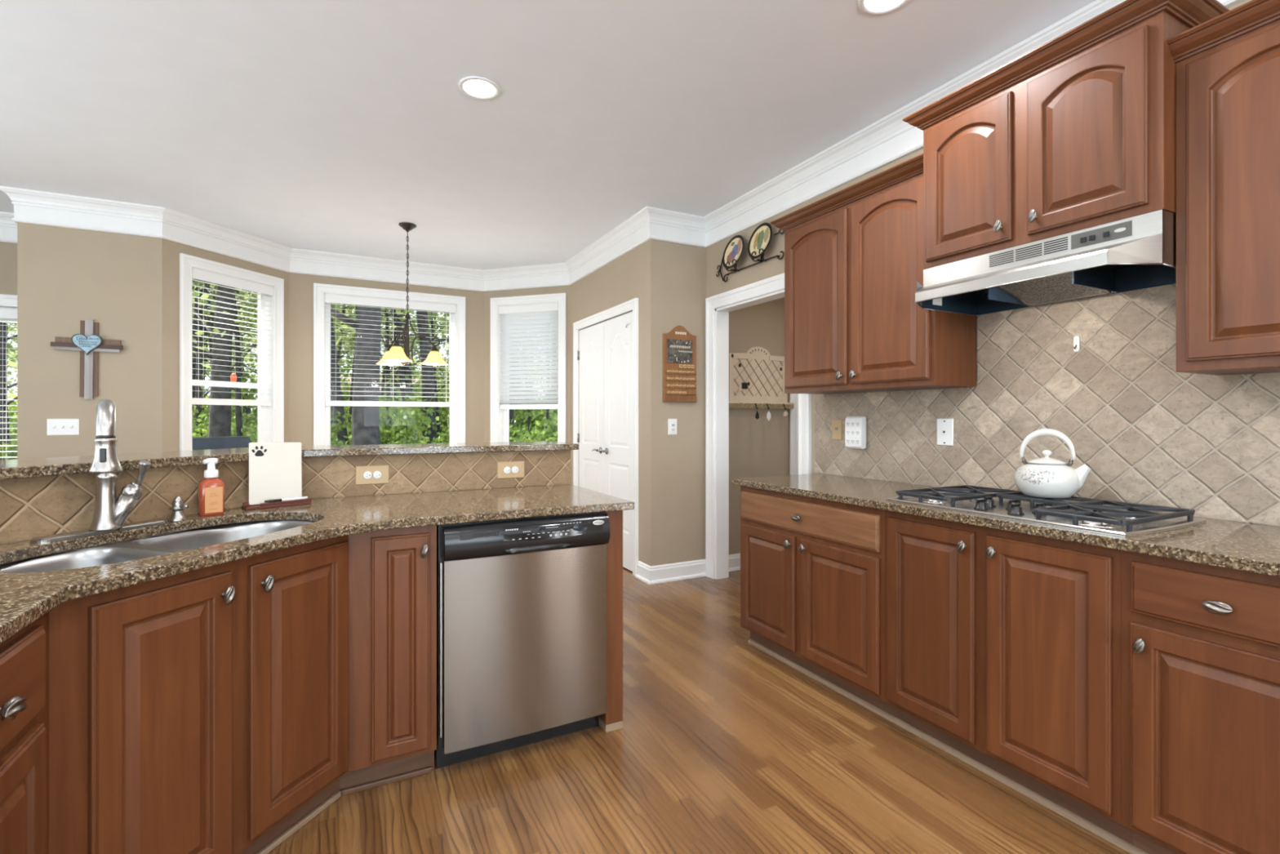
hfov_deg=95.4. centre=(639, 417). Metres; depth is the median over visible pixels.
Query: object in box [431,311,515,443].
tree
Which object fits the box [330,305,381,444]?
tree
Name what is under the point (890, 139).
trim
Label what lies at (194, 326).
tree
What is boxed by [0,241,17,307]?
wall
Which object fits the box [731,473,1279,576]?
countertop
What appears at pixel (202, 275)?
window blind
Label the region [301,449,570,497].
tile backsplash
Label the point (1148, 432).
tile backsplash
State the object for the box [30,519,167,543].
deck plate
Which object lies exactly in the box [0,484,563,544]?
wall
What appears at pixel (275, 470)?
board
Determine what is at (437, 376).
bush
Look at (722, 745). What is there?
floor
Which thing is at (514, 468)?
receptacle
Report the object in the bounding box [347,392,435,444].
bush
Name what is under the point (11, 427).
bush
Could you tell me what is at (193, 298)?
tree
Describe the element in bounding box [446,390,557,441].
bush
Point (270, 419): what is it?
window
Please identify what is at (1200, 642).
base cabinet
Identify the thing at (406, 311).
tree
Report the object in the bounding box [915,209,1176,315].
range hood
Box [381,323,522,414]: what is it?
tree
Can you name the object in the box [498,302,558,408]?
window blind
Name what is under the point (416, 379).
house
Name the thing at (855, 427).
protector
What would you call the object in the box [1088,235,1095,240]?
rocker switch
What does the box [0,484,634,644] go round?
countertop
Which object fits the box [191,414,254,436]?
bush
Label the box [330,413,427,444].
bush
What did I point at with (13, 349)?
tree
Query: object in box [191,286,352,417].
tree
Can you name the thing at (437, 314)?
tree
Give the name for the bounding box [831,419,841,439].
jack plate
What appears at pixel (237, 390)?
tree
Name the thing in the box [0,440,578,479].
granite bar ledge
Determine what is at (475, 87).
recessed light
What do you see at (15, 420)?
bush
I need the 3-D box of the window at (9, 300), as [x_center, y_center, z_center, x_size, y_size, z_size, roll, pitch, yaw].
[-5.151,0.153,4.363,1.130,2.194,0.101,0,0,-27]
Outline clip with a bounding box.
[738,381,747,391]
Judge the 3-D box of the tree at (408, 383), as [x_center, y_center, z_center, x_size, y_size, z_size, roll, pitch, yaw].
[-7.385,-4.672,15.292,9.712,13.015,8.814,0,0,-27]
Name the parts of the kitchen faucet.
spout, lever handle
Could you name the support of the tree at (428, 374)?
on the ground
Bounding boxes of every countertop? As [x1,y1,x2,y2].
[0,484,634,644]
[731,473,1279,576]
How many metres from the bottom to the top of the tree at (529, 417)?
7.112 m
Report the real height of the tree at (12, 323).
13.980 m
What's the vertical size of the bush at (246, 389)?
4.654 m
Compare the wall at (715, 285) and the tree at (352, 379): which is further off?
the tree at (352, 379)
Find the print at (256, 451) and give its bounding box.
[251,445,266,456]
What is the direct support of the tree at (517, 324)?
on the ground
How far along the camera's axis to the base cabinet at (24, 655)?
1.04 m
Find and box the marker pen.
[264,496,307,502]
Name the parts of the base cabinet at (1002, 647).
door, knob, knob, shoe moulding, door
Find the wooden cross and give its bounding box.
[50,319,123,399]
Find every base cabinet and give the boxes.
[0,611,48,853]
[48,534,348,853]
[339,524,436,795]
[740,485,895,722]
[884,509,1133,853]
[1120,549,1279,853]
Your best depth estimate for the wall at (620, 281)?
4.91 m
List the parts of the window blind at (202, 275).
rail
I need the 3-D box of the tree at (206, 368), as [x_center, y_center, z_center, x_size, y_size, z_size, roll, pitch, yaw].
[-18.684,-5.105,24.645,5.843,13.862,6.641,0,0,-27]
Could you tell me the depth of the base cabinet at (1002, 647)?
1.90 m
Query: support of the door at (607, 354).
in the wall at (620, 281)
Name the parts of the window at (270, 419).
sash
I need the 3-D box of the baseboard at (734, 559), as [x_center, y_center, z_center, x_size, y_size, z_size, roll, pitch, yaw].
[0.976,1.186,4.877,0.770,0.128,0.030,0,0,-27]
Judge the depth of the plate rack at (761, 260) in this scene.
4.12 m
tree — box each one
[0,322,17,459]
[7,278,215,390]
[7,292,213,374]
[7,322,17,382]
[7,324,17,399]
[7,326,17,379]
[8,280,257,436]
[191,279,256,422]
[191,279,257,367]
[191,280,254,380]
[191,280,257,435]
[191,282,345,420]
[191,283,256,435]
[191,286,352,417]
[191,288,253,391]
[191,297,257,393]
[191,351,257,374]
[202,285,383,388]
[206,300,257,395]
[209,287,417,439]
[222,302,385,444]
[232,293,392,439]
[240,300,447,385]
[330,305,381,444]
[331,302,448,440]
[333,308,449,432]
[336,303,446,394]
[336,306,404,391]
[342,309,418,425]
[344,304,432,395]
[352,306,448,427]
[379,313,449,391]
[380,307,391,426]
[381,307,448,443]
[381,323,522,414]
[386,307,408,435]
[389,307,557,399]
[406,311,551,426]
[409,314,449,399]
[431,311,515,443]
[509,322,546,427]
[516,324,557,391]
[521,336,531,434]
[545,343,550,428]
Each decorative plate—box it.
[722,235,743,268]
[747,222,772,258]
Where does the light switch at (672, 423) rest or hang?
attached to the wall at (674, 274)
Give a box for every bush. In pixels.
[0,400,17,460]
[7,380,17,455]
[8,422,17,458]
[191,395,257,442]
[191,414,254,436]
[193,392,333,439]
[204,363,257,426]
[231,373,382,426]
[231,391,257,435]
[240,405,351,444]
[248,411,351,444]
[330,392,443,444]
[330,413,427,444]
[331,364,422,439]
[340,360,448,435]
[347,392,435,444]
[379,368,449,441]
[385,371,515,441]
[388,398,522,443]
[401,407,538,437]
[412,355,449,414]
[420,376,537,400]
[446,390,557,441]
[509,408,557,441]
[513,368,557,438]
[527,394,557,428]
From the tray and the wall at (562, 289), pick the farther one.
the wall at (562, 289)
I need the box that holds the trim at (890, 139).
[0,0,1243,291]
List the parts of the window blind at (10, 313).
ladder cord, ladder cord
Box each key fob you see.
[755,408,759,419]
[766,408,770,421]
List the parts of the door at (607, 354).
lever handle, lever handle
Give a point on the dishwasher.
(522, 602)
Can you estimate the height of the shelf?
0.017 m
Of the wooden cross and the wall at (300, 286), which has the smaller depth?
the wooden cross
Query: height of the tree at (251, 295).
13.279 m
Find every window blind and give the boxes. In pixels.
[0,307,17,459]
[191,268,273,405]
[324,293,456,406]
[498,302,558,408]
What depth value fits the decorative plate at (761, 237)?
3.95 m
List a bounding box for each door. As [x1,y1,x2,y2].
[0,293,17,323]
[573,297,638,577]
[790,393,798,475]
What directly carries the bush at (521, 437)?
on the ground
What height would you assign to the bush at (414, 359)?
5.078 m
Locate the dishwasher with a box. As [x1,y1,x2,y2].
[435,511,609,768]
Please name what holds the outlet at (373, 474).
attached to the tile backsplash at (322, 477)
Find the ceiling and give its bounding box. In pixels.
[0,0,1095,269]
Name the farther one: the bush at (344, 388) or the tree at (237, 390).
the bush at (344, 388)
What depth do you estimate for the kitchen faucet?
1.68 m
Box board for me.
[241,442,311,510]
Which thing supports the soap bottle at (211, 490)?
on the countertop at (24, 597)
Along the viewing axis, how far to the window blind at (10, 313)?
4.45 m
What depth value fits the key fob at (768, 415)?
4.84 m
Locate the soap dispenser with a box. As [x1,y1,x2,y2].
[167,495,188,521]
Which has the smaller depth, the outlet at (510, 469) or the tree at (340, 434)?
the outlet at (510, 469)
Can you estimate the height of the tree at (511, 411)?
9.350 m
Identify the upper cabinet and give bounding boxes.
[769,153,976,394]
[902,0,1229,269]
[1166,0,1279,374]
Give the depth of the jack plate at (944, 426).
2.78 m
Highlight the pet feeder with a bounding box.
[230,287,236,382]
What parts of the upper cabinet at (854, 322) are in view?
door, knob, crown moulding, knob, door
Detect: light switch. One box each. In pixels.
[46,418,79,435]
[667,418,676,434]
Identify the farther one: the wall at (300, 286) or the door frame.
the wall at (300, 286)
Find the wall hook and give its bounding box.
[1073,335,1079,351]
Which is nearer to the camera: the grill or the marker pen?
the marker pen
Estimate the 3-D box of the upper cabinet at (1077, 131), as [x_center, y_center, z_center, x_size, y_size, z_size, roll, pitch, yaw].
[1.528,-0.957,2.189,0.420,0.654,0.930,0,0,-27]
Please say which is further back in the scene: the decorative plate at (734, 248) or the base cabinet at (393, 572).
the decorative plate at (734, 248)
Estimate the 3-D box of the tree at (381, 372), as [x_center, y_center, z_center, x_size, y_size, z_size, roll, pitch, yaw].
[-16.491,-5.440,35.888,9.869,14.530,10.960,0,0,-27]
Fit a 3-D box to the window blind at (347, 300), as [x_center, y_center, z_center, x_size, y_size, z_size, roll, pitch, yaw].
[-2.477,-0.643,5.850,1.212,1.062,0.068,0,0,-27]
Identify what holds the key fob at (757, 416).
hanging from the rack at (763, 373)
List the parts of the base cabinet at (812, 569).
door, knob, knob, knob, drawer, shoe moulding, door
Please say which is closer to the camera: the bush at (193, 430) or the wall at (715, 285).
the wall at (715, 285)
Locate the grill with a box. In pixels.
[191,435,251,449]
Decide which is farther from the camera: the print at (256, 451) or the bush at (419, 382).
the bush at (419, 382)
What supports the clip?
attached to the rack at (763, 373)
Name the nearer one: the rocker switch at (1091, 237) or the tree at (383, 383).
the rocker switch at (1091, 237)
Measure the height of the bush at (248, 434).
2.327 m
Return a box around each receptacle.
[363,471,371,479]
[373,471,381,478]
[503,466,511,473]
[511,466,518,473]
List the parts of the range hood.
filter frame, switch panel, panel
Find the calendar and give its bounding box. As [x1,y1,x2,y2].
[662,325,697,402]
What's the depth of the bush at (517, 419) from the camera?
13.59 m
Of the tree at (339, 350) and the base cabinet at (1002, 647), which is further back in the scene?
the tree at (339, 350)
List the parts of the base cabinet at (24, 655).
knob, drawer, door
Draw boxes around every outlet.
[355,465,388,484]
[497,461,524,479]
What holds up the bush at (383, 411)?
on the ground
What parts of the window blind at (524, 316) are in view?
rail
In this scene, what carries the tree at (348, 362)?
on the ground
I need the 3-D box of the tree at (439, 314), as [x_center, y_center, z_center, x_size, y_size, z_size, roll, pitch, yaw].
[-7.243,-2.985,20.726,5.352,9.597,3.718,0,0,-44]
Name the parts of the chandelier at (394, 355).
lamp shade, lamp shade, arm, arm, cord, chain, post, arm, lamp shade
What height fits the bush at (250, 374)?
4.654 m
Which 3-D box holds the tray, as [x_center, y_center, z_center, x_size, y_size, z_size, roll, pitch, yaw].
[0.320,-0.142,4.491,0.272,0.045,0.016,0,0,-27]
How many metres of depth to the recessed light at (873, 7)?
2.21 m
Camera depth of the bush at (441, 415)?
17.19 m
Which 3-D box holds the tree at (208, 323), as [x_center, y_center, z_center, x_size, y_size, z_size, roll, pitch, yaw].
[-9.709,-3.231,13.358,4.738,10.091,4.094,0,0,21]
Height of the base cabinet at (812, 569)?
0.883 m
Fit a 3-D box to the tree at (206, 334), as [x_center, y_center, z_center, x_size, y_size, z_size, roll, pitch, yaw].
[-14.310,-4.764,20.495,9.182,13.213,8.634,0,0,-32]
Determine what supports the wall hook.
attached to the tile backsplash at (1148, 432)
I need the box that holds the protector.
[844,416,866,448]
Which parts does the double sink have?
bowl, bowl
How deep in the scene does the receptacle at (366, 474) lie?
2.51 m
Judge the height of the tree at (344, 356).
15.398 m
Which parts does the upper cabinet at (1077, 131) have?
door, knob, knob, crown moulding, door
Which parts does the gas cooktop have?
burner, control knob, control knob, control knob, control knob, control knob, burner, burner, burner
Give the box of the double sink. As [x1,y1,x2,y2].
[0,520,315,573]
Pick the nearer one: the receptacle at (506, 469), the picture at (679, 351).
the receptacle at (506, 469)
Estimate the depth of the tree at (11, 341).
36.41 m
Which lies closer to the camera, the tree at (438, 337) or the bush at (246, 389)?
the bush at (246, 389)
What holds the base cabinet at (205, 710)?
on the floor
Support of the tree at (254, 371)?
on the ground
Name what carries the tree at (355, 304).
on the ground
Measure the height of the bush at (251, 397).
3.597 m
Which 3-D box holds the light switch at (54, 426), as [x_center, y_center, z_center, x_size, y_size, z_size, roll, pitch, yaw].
[-4.077,0.067,4.114,0.170,0.116,0.019,0,0,-27]
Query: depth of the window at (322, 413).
5.65 m
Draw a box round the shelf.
[728,401,793,404]
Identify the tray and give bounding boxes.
[666,395,697,402]
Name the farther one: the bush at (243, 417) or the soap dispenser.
the bush at (243, 417)
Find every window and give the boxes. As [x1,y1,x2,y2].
[179,253,284,450]
[313,283,465,445]
[490,293,566,442]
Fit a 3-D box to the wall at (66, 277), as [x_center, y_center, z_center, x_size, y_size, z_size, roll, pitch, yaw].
[-3.969,-0.156,4.249,0.788,2.812,0.120,0,0,-27]
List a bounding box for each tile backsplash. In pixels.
[0,461,248,543]
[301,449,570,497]
[814,283,1279,526]
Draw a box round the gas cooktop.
[884,484,1206,537]
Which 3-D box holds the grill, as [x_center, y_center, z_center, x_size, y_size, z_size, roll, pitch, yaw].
[-6.118,1.040,8.539,0.600,1.520,1.230,0,0,33]
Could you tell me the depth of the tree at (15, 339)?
18.09 m
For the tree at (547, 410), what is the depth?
14.96 m
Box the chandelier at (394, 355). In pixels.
[375,222,448,365]
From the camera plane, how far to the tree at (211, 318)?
16.96 m
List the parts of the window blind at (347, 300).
ladder cord, rail, ladder cord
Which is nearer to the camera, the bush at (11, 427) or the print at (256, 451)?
the print at (256, 451)
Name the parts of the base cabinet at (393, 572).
shoe moulding, door, knob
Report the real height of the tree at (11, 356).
12.076 m
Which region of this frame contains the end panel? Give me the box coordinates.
[598,510,622,732]
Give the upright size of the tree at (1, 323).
8.911 m
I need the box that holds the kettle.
[1013,428,1092,497]
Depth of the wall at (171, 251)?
4.45 m
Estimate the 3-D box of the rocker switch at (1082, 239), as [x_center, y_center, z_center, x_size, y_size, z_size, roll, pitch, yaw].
[1.478,-0.592,1.942,0.004,0.016,0.016,0,0,-27]
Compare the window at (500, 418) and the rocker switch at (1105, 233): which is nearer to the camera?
the rocker switch at (1105, 233)
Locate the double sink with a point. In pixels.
(178, 541)
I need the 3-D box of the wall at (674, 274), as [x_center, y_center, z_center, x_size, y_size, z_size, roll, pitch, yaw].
[0.734,-0.156,4.802,1.530,2.812,0.120,0,0,-27]
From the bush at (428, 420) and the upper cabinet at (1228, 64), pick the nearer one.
the upper cabinet at (1228, 64)
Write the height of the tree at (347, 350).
14.568 m
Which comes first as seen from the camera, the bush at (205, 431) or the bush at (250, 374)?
the bush at (205, 431)
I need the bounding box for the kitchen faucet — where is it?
[88,399,151,530]
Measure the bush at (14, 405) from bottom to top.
4.231 m
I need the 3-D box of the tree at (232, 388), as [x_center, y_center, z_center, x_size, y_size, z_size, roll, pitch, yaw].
[-24.998,-4.842,35.275,9.784,13.375,9.200,0,0,23]
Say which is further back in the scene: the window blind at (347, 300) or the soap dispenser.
the window blind at (347, 300)
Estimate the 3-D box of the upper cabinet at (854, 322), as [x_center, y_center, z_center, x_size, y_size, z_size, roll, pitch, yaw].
[1.143,-0.638,3.019,0.343,0.996,1.015,0,0,-27]
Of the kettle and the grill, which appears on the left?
the grill
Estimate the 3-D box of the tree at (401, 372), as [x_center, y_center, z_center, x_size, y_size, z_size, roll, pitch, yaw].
[-5.969,-2.229,15.119,3.389,8.100,2.996,0,0,2]
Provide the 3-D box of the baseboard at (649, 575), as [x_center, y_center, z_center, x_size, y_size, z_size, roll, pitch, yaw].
[0.252,1.186,4.579,0.530,0.128,0.226,0,0,-27]
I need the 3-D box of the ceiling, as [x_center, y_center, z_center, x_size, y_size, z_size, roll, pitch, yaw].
[-0.636,-1.592,0.797,7.700,0.060,10.900,0,0,-27]
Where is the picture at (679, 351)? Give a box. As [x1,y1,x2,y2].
[666,338,692,364]
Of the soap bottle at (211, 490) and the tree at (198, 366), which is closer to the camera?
the soap bottle at (211, 490)
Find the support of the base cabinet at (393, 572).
on the floor
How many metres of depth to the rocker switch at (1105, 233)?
1.88 m
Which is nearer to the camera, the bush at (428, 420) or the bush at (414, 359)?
the bush at (428, 420)
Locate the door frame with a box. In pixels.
[705,272,811,579]
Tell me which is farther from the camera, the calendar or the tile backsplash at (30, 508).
the calendar
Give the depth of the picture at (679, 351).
4.49 m
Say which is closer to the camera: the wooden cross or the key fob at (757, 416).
the wooden cross
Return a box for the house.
[340,374,443,415]
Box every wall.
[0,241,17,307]
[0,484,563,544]
[17,222,161,458]
[161,238,288,451]
[288,272,484,445]
[484,285,570,442]
[570,244,643,562]
[643,239,790,566]
[706,0,1279,526]
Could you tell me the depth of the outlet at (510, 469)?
2.80 m
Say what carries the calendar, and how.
attached to the wall at (674, 274)
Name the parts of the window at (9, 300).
frame, casing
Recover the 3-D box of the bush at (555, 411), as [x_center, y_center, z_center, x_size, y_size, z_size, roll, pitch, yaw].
[-2.436,-0.075,23.753,5.288,4.231,5.381,0,0,-25]
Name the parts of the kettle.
lid, handle, spout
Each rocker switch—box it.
[1080,236,1086,243]
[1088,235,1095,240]
[1102,231,1109,237]
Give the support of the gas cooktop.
in the countertop at (1239, 545)
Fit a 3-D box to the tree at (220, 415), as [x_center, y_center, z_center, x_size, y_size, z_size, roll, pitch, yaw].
[-9.129,-4.988,12.338,9.990,13.643,9.393,0,0,12]
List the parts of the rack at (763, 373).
frame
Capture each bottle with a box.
[197,457,224,515]
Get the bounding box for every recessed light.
[457,75,500,99]
[857,0,909,15]
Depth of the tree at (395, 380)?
19.90 m
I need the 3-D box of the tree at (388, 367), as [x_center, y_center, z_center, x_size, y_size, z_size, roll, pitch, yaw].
[-7.411,-2.131,16.567,4.311,7.890,3.960,0,0,-27]
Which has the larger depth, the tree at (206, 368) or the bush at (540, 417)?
the tree at (206, 368)
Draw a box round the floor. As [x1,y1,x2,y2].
[267,566,1130,853]
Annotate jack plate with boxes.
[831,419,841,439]
[937,418,953,445]
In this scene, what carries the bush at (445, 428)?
on the ground
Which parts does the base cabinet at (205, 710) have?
door, knob, knob, door, shoe moulding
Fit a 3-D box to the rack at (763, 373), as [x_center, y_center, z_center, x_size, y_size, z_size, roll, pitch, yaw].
[1.015,-0.332,4.861,0.722,0.527,0.093,0,0,-27]
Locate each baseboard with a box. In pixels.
[635,559,705,584]
[728,553,740,571]
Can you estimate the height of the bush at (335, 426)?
2.116 m
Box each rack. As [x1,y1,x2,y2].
[715,228,784,282]
[728,346,794,409]
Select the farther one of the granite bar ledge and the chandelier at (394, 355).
the chandelier at (394, 355)

